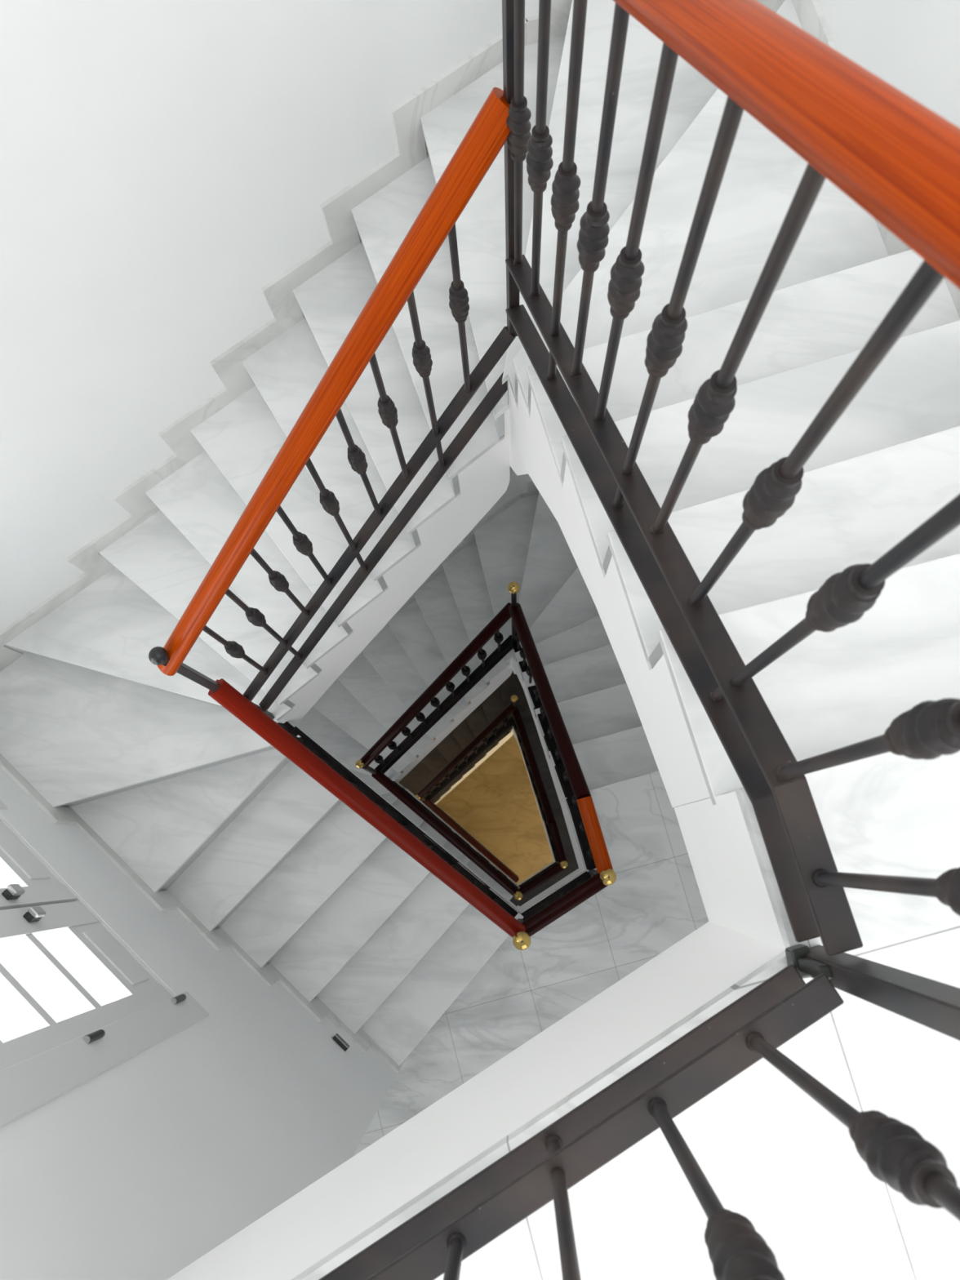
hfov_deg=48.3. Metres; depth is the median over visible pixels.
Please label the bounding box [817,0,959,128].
wall
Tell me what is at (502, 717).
stair railing
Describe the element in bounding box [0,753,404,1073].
baseboard
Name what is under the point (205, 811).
flight
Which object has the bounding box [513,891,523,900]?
newel post
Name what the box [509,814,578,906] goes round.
floor
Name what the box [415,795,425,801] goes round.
newel post
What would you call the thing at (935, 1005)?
newel post
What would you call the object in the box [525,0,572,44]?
baseboard
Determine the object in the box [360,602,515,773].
stair railing
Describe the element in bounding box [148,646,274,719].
newel post
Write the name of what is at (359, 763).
newel post
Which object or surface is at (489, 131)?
stair railing
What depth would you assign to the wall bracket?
4.46 m
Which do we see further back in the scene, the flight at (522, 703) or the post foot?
the flight at (522, 703)
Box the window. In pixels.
[0,800,208,1128]
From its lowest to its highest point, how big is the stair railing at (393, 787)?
2.166 m
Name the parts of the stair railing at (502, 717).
rail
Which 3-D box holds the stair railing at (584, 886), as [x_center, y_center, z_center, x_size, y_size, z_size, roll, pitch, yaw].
[0.355,1.152,4.737,0.395,0.853,0.065,-32,80,-4]
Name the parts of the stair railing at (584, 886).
rail, rail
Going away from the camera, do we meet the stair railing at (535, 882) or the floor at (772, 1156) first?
the floor at (772, 1156)
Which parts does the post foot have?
plate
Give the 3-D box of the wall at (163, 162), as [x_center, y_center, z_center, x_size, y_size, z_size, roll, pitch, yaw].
[-0.939,-0.280,6.147,2.809,14.630,0.160,-36,80,-5]
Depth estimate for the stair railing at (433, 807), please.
11.44 m
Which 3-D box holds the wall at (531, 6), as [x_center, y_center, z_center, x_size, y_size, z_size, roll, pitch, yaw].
[0.494,-1.198,6.281,0.580,14.630,0.160,-15,79,-1]
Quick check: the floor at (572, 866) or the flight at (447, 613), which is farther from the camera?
the floor at (572, 866)
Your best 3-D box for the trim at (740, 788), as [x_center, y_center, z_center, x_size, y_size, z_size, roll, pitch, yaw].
[0.775,0.101,1.468,0.898,0.150,0.022,-15,79,-1]
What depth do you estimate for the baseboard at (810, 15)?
2.50 m
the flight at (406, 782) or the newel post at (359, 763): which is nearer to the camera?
the newel post at (359, 763)
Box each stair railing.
[157,87,515,711]
[208,678,525,937]
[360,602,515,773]
[371,768,520,897]
[416,702,515,800]
[422,797,519,882]
[505,0,959,956]
[508,602,613,873]
[511,706,567,862]
[518,862,564,895]
[520,871,607,937]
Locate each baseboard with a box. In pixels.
[0,17,528,671]
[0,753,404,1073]
[354,492,519,659]
[520,480,538,498]
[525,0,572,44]
[755,0,959,318]
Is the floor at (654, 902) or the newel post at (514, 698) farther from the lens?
the newel post at (514, 698)
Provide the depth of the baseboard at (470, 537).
6.95 m
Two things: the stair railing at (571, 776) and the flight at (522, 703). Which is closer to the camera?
the stair railing at (571, 776)
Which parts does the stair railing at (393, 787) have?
rail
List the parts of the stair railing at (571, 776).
rail, handrail, rail, handrail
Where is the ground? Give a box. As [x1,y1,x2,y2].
[435,734,553,884]
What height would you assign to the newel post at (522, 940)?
1.294 m
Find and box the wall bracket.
[332,1033,350,1050]
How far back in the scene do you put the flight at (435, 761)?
11.13 m
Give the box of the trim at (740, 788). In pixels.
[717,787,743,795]
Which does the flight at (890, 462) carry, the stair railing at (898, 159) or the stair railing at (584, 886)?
the stair railing at (898, 159)
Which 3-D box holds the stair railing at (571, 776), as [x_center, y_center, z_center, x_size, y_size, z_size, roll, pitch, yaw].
[0.359,0.479,5.399,0.065,1.892,1.385,-16,79,-1]
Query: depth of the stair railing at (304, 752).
3.77 m
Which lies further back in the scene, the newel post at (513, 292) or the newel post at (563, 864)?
the newel post at (563, 864)
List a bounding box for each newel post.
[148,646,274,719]
[355,760,390,778]
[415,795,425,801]
[502,0,519,336]
[507,581,519,639]
[511,694,518,719]
[512,918,531,950]
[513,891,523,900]
[557,860,568,868]
[589,868,616,885]
[804,944,959,1040]
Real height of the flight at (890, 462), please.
1.674 m
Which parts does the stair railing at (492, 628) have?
rail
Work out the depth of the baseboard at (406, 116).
3.36 m
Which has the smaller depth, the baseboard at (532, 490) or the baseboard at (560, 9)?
the baseboard at (560, 9)
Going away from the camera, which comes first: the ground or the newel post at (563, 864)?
the newel post at (563, 864)
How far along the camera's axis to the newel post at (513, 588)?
5.12 m
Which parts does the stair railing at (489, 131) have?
rail, rail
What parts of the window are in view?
bolt knob, panel, bolt knob, panel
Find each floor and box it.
[167,751,959,1279]
[353,769,710,1155]
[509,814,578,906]
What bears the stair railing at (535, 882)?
attached to the newel post at (563, 864)
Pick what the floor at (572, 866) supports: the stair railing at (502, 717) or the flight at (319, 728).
the flight at (319, 728)
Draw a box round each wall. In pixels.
[0,0,525,652]
[0,767,959,1279]
[519,0,538,492]
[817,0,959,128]
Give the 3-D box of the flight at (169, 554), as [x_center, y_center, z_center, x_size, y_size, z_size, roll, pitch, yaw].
[-0.307,-0.675,3.591,2.108,1.485,0.867,-36,80,-5]
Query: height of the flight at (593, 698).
1.674 m
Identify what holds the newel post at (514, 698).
on the flight at (522, 703)
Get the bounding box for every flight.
[0,567,524,1065]
[98,35,565,712]
[295,706,519,900]
[312,493,538,773]
[398,774,518,876]
[406,671,519,799]
[502,0,959,807]
[509,491,658,802]
[511,682,563,822]
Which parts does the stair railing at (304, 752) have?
rail, rail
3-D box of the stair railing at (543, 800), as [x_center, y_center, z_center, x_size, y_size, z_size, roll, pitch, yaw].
[0.486,1.243,9.277,0.065,1.882,1.385,-16,79,-1]
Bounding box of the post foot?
[785,943,832,979]
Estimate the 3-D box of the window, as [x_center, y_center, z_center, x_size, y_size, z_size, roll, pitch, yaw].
[-1.350,0.713,2.758,1.125,1.770,0.086,42,83,9]
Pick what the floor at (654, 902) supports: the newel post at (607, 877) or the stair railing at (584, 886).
the newel post at (607, 877)
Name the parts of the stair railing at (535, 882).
rail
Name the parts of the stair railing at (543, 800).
handrail, rail, handrail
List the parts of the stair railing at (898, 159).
rail, rail, handrail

